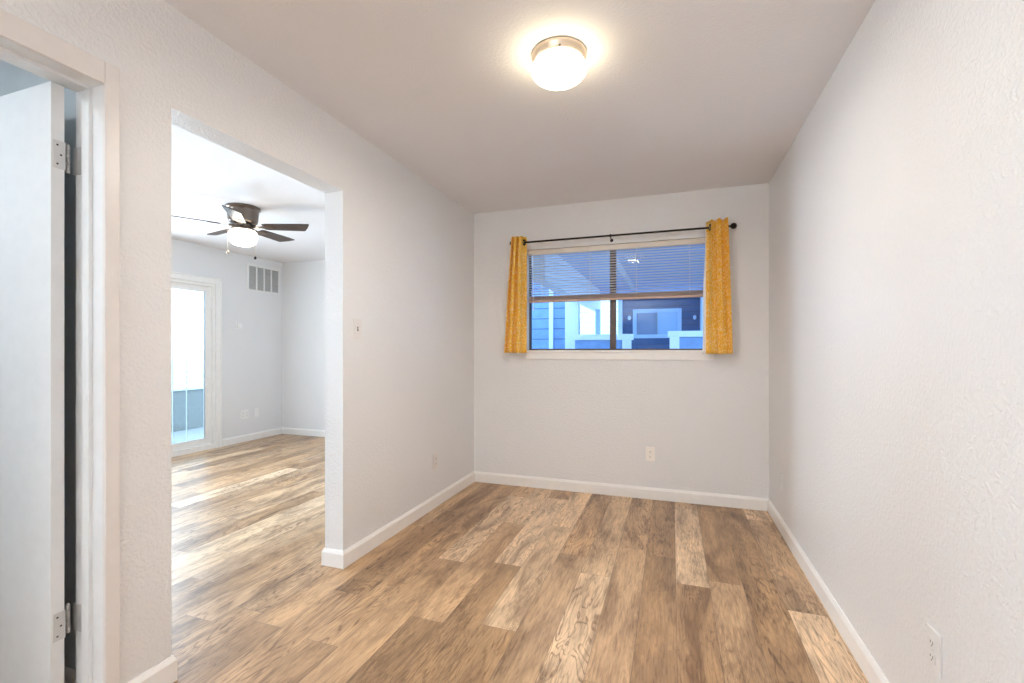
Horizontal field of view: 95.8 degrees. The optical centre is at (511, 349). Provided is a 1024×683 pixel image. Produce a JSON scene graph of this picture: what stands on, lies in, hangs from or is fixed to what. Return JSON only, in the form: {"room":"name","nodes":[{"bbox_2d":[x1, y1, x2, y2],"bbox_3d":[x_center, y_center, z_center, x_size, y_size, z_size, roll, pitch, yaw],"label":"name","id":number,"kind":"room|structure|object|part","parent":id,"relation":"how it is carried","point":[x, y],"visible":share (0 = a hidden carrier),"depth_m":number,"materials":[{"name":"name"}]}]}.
{"room":"empty dining room","nodes":[
{"label":"empty dining room","id":0,"kind":"room"},
{"bbox_2d":[0,59,75,669],"bbox_3d":[-1.915,-0.022,1.804,1.101,2.465,0.100,0,0,19],"label":"door frame","id":1,"kind":"structure","parent":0,"point":[13,78],"depth_m":1.63,"materials":[{"name":"paint"}]},
{"bbox_2d":[0,8,119,682],"bbox_3d":[-1.831,0.143,1.272,0.868,2.133,0.826,0,0,19],"label":"door","id":2,"kind":"structure","parent":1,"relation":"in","point":[34,153],"depth_m":1.49,"materials":[{"name":"paint"}]},
{"bbox_3d":[-1.436,0.880,1.492,0.050,0.089,0.067,0,0,19],"label":"hinge plate","id":3,"kind":"part","parent":2,"relation":"part of","materials":[{"name":"silver metal"}]},
{"bbox_3d":[-1.436,-0.622,1.492,0.050,0.089,0.067,0,0,19],"label":"hinge plate","id":4,"kind":"part","parent":2,"relation":"part of","materials":[{"name":"silver metal"}]},
{"bbox_2d":[171,239,281,438],"bbox_3d":[-4.500,-0.022,3.480,0.120,2.465,6.840,0,0,19],"label":"wall","id":5,"kind":"structure","parent":0,"point":[251,354],"depth_m":6.09,"materials":[{"name":"paint"}]},
{"bbox_2d":[172,288,186,443],"bbox_3d":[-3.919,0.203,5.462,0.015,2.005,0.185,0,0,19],"label":"screen door","id":6,"kind":"structure","parent":5,"relation":"in","point":[172,288],"depth_m":5.38,"materials":[{"name":"white"}]},
{"bbox_2d":[171,271,221,456],"bbox_3d":[-4.057,0.163,4.711,0.134,2.095,2.305,0,0,19],"label":"door","id":7,"kind":"structure","parent":5,"relation":"in","point":[211,288],"depth_m":5.67,"materials":[{"name":"white paint"}]},
{"bbox_3d":[-3.894,0.182,5.190,0.006,1.775,0.932,0,0,19],"label":"glass","id":8,"kind":"part","parent":7,"relation":"part of","materials":[{"name":"white glass"}]},
{"bbox_2d":[236,323,241,328],"bbox_3d":[-3.545,-0.315,6.018,0.028,0.080,0.084,0,0,19],"label":"thermostat","id":9,"kind":"object","parent":5,"relation":"attached to","point":[238,325],"visible":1,"depth_m":6.01,"materials":[{"name":"white plastic"}]},
{"bbox_2d":[241,410,248,418],"bbox_3d":[-3.525,0.850,6.106,0.009,0.115,0.116,0,0,19],"label":"power outlet","id":10,"kind":"object","parent":5,"relation":"attached to","point":[244,413],"visible":1,"depth_m":6.10,"materials":[{"name":"white plastic"}]},
{"bbox_2d":[254,408,257,416],"bbox_3d":[-3.467,0.850,6.276,0.007,0.115,0.070,0,0,19],"label":"cable jack plate","id":11,"kind":"object","parent":5,"relation":"attached to","point":[256,409],"visible":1,"depth_m":6.28,"materials":[{"name":"white plastic"}]},
{"bbox_2d":[247,263,279,294],"bbox_3d":[-3.424,-0.970,6.394,0.012,0.374,0.550,0,0,19],"label":"air vent","id":12,"kind":"object","parent":5,"relation":"in","point":[260,279],"visible":1,"depth_m":6.38,"materials":[{"name":"white metal"}]},
{"bbox_2d":[0,0,473,682],"bbox_3d":[-1.389,-0.022,1.453,0.123,2.465,8.640,0,0,19],"label":"wall","id":13,"kind":"structure","parent":0,"point":[399,250],"depth_m":2.24,"materials":[{"name":"paint"}]},
{"bbox_2d":[64,427,474,682],"bbox_3d":[-2.734,1.163,2.870,3.617,0.093,6.840,0,0,19],"label":"baseboard","id":14,"kind":"structure","parent":13,"relation":"attached to","point":[329,557],"depth_m":2.89,"materials":[{"name":"white paint"}]},
{"bbox_2d":[353,319,360,338],"bbox_3d":[-0.890,-0.122,2.681,0.018,0.115,0.070,0,0,19],"label":"light switch","id":15,"kind":"object","parent":13,"relation":"attached to","point":[356,322],"visible":1,"depth_m":2.67,"materials":[{"name":"paint"}]},
{"bbox_2d":[433,453,437,468],"bbox_3d":[-0.589,0.855,3.566,0.009,0.115,0.070,0,0,19],"label":"power outlet","id":16,"kind":"object","parent":13,"relation":"attached to","point":[435,456],"visible":1,"depth_m":3.56,"materials":[{"name":"paint"}]},
{"bbox_2d":[282,260,324,429],"bbox_3d":[-1.661,-0.022,6.181,3.724,2.465,0.120,0,0,19],"label":"wall","id":17,"kind":"structure","parent":0,"point":[303,283],"depth_m":6.56,"materials":[{"name":"paint"}]},
{"bbox_2d":[163,0,874,262],"bbox_3d":[-1.892,-1.305,1.627,6.260,0.100,8.880,0,0,19],"label":"ceiling","id":18,"kind":"structure","parent":0,"point":[673,96],"depth_m":2.24,"materials":[{"name":"paint"}]},
{"bbox_2d":[171,203,308,259],"bbox_3d":[-2.351,-1.024,4.128,1.112,0.463,1.060,0,0,19],"label":"ceiling fan","id":19,"kind":"object","parent":18,"relation":"hanging from","point":[243,218],"visible":1,"depth_m":4.02,"materials":[{"name":"brown metal"}]},
{"bbox_3d":[-2.658,-1.087,3.834,0.407,0.035,0.122,0,0,-40],"label":"blade","id":20,"kind":"part","parent":19,"relation":"part of","materials":[{"name":"brown wood"}]},
{"bbox_3d":[-2.689,-1.087,4.277,0.407,0.035,0.122,0,0,32],"label":"blade","id":21,"kind":"part","parent":19,"relation":"part of","materials":[{"name":"brown wood"}]},
{"bbox_3d":[-2.227,-1.087,3.726,0.122,0.035,0.407,0,0,-22],"label":"blade","id":22,"kind":"part","parent":19,"relation":"part of","materials":[{"name":"brown wood"}]},
{"bbox_3d":[-2.369,-0.983,4.077,0.226,0.137,0.226,0,0,19],"label":"lamp shade","id":23,"kind":"part","parent":19,"relation":"part of","materials":[{"name":"white glass"}]},
{"bbox_3d":[-2.277,-1.087,4.444,0.122,0.035,0.407,0,0,14],"label":"blade","id":24,"kind":"part","parent":19,"relation":"part of","materials":[{"name":"brown wood"}]},
{"bbox_3d":[-1.991,-1.087,4.103,0.407,0.035,0.122,0,0,-4],"label":"blade","id":25,"kind":"part","parent":19,"relation":"part of","materials":[{"name":"brown wood"}]},
{"bbox_2d":[531,36,586,89],"bbox_3d":[0.199,-1.196,1.966,0.234,0.118,0.234,0,0,19],"label":"ceiling light","id":26,"kind":"object","parent":18,"relation":"attached to","point":[559,63],"visible":1,"depth_m":1.89,"materials":[{"name":"white glass"}]},
{"bbox_2d":[171,434,868,682],"bbox_3d":[-1.892,1.260,1.627,6.260,0.100,8.880,0,0,19],"label":"floor","id":27,"kind":"structure","parent":0,"point":[496,583],"depth_m":2.33,"materials":[{"name":"wood"}]},
{"bbox_2d":[474,183,768,497],"bbox_3d":[0.815,-0.022,3.945,2.416,2.465,0.150,0,0,19],"label":"wall","id":28,"kind":"structure","parent":0,"point":[706,422],"depth_m":3.81,"materials":[{"name":"paint"}]},
{"bbox_2d":[526,251,713,359],"bbox_3d":[0.866,-0.403,3.896,1.543,0.964,0.135,0,0,19],"label":"window","id":29,"kind":"structure","parent":28,"relation":"in","point":[612,353],"depth_m":3.91,"materials":[{"name":"white paint"}]},
{"bbox_2d":[528,238,704,310],"bbox_3d":[0.852,-0.616,3.884,1.489,0.533,0.048,0,0,19],"label":"window blind","id":30,"kind":"object","parent":29,"relation":"attached to","point":[686,243],"visible":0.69,"depth_m":3.87,"materials":[{"name":"white plastic"}]},
{"bbox_3d":[0.190,-0.597,4.093,0.012,0.496,0.012,0,0,-26],"label":"pull cord","id":31,"kind":"part","parent":30,"relation":"part of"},
{"bbox_3d":[0.854,-0.429,3.889,1.481,0.020,0.025,0,0,19],"label":"rail","id":32,"kind":"part","parent":30,"relation":"part of","materials":[{"name":"white plastic"}]},
{"bbox_3d":[0.859,0.040,3.876,1.543,0.078,0.092,0,0,19],"label":"sill","id":33,"kind":"part","parent":29,"relation":"part of","materials":[{"name":"white paint"}]},
{"bbox_2d":[474,471,768,510],"bbox_3d":[0.788,1.163,3.868,2.416,0.093,0.013,0,0,19],"label":"baseboard","id":34,"kind":"structure","parent":28,"relation":"attached to","point":[723,500],"depth_m":3.81,"materials":[{"name":"white paint"}]},
{"bbox_2d":[510,223,736,244],"bbox_3d":[0.845,-0.928,3.797,1.805,0.058,0.112,0,0,19],"label":"curtain rod","id":35,"kind":"object","parent":28,"relation":"attached to","point":[733,225],"visible":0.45,"depth_m":3.73,"materials":[{"name":"black metal"}]},
{"bbox_2d":[504,236,526,352],"bbox_3d":[0.030,-0.478,3.999,0.196,1.007,0.084,0,0,3],"label":"curtain","id":36,"kind":"object","parent":35,"relation":"hanging from","point":[516,314],"visible":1,"depth_m":4.00,"materials":[{"name":"yellow fabric"}]},
{"bbox_3d":[0.834,-0.933,3.766,1.687,0.015,0.016,0,0,19],"label":"rod","id":37,"kind":"part","parent":35,"relation":"part of","materials":[{"name":"black metal"}]},
{"bbox_2d":[702,217,732,353],"bbox_3d":[1.548,-0.478,3.493,0.205,1.015,0.098,0,0,19],"label":"curtain","id":38,"kind":"object","parent":35,"relation":"hanging from","point":[717,312],"visible":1,"depth_m":3.48,"materials":[{"name":"yellow fabric"}]},
{"bbox_2d":[646,447,654,460],"bbox_3d":[1.121,0.844,3.755,0.070,0.115,0.009,0,0,19],"label":"power outlet","id":39,"kind":"object","parent":28,"relation":"attached to","point":[650,451],"visible":1,"depth_m":3.75,"materials":[{"name":"beige plastic"}]},
{"bbox_2d":[769,0,1023,682],"bbox_3d":[0.818,-0.022,0.072,0.120,2.465,7.470,0,0,19],"label":"wall","id":40,"kind":"structure","parent":0,"point":[896,206],"depth_m":1.42,"materials":[{"name":"paint"}]},
{"bbox_2d":[767,499,888,682],"bbox_3d":[0.731,1.163,0.022,0.013,0.093,7.320,0,0,19],"label":"baseboard","id":41,"kind":"structure","parent":40,"relation":"attached to","point":[866,662],"depth_m":2.06,"materials":[{"name":"white paint"}]},
{"bbox_2d":[927,623,941,678],"bbox_3d":[1.169,0.833,1.285,0.009,0.115,0.070,0,0,19],"label":"power outlet","id":42,"kind":"object","parent":40,"relation":"attached to","point":[934,640],"visible":1,"depth_m":1.28,"materials":[{"name":"white plastic"}]},
{"bbox_2d":[929,635,935,650],"bbox_3d":[1.167,0.814,1.286,0.003,0.027,0.033,0,0,19],"label":"socket","id":43,"kind":"object","parent":42,"relation":"attached to","point":[932,638],"depth_m":1.28,"materials":[{"name":"white plastic"}]},
{"bbox_2d":[929,649,935,664],"bbox_3d":[1.167,0.853,1.286,0.003,0.027,0.033,0,0,19],"label":"socket","id":44,"kind":"object","parent":42,"relation":"attached to","point":[932,653],"depth_m":1.28,"materials":[{"name":"white plastic"}]},
{"label":"outside","id":45,"kind":"structure","parent":0,"visible":0},
{"bbox_3d":[2.287,1.355,15.805,18.000,0.100,20.630,0,0,19],"label":"ground","id":46,"kind":"structure","parent":45,"visible":0},
{"bbox_2d":[171,427,202,443],"bbox_3d":[-5.149,1.305,6.011,2.740,0.120,6.000,0,0,19],"label":"patio slab","id":47,"kind":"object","parent":46,"relation":"on","point":[196,433],"depth_m":6.74,"materials":[{"name":"grey concrete"}]},
{"bbox_2d":[171,386,202,431],"bbox_3d":[-5.345,0.915,6.608,0.160,0.660,5.000,0,0,19],"label":"wall","id":48,"kind":"structure","parent":47,"relation":"on","point":[194,393],"depth_m":7.24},
{"bbox_2d":[171,358,202,388],"bbox_3d":[-5.345,0.360,6.608,0.070,0.450,5.000,0,0,19],"label":"railing","id":49,"kind":"object","parent":48,"relation":"on","point":[201,370],"visible":0.05,"depth_m":7.30,"materials":[{"name":"white"}]},
{"bbox_3d":[-5.198,0.360,7.033,0.070,0.450,0.050,0,0,19],"label":"post","id":50,"kind":"part","parent":49,"relation":"part of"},
{"bbox_3d":[-5.019,0.360,7.553,0.070,0.450,0.050,0,0,19],"label":"post","id":51,"kind":"part","parent":49,"relation":"part of","materials":[{"name":"white"}]},
{"bbox_2d":[532,281,579,348],"bbox_3d":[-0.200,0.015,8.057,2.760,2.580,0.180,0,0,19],"label":"house","id":52,"kind":"structure","parent":46,"relation":"on","point":[554,324],"depth_m":7.67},
{"bbox_2d":[595,309,600,333],"bbox_3d":[1.784,0.235,9.604,0.100,2.140,0.120,0,0,19],"label":"porch post","id":53,"kind":"object","parent":46,"relation":"on","point":[597,312],"visible":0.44,"depth_m":9.55,"materials":[{"name":"wood"}]},
{"bbox_2d":[580,300,617,333],"bbox_3d":[2.740,-1.055,16.352,5.100,4.720,3.300,0,0,19],"label":"house","id":54,"kind":"structure","parent":46,"relation":"on","point":[587,316],"depth_m":14.95,"materials":[{"name":"white"}]},
{"bbox_2d":[573,331,702,348],"bbox_3d":[2.208,0.517,6.696,2.660,1.575,0.170,0,0,19],"label":"wall","id":55,"kind":"structure","parent":46,"relation":"on","point":[582,341],"depth_m":6.80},
{"bbox_3d":[1.372,0.568,6.985,0.831,1.475,0.100,0,0,19],"label":"siding panel","id":56,"kind":"part","parent":55,"relation":"part of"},
{"bbox_3d":[2.857,0.550,6.472,1.227,1.510,0.100,0,0,19],"label":"siding panel","id":57,"kind":"part","parent":55,"relation":"part of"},
{"bbox_2d":[618,297,702,348],"bbox_3d":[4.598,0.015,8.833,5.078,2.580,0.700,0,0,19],"label":"house","id":58,"kind":"structure","parent":46,"relation":"on","point":[651,320],"depth_m":9.53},
{"bbox_3d":[2.979,-0.545,9.524,0.955,0.600,0.050,0,0,19],"label":"window casing","id":59,"kind":"part","parent":58,"relation":"part of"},
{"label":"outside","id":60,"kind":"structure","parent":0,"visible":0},
{"bbox_2d":[532,244,704,310],"bbox_3d":[3.416,-1.085,6.242,5.620,0.500,5.870,0,0,19],"label":"porch roof","id":61,"kind":"structure","parent":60,"point":[592,305],"depth_m":7.16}
]}

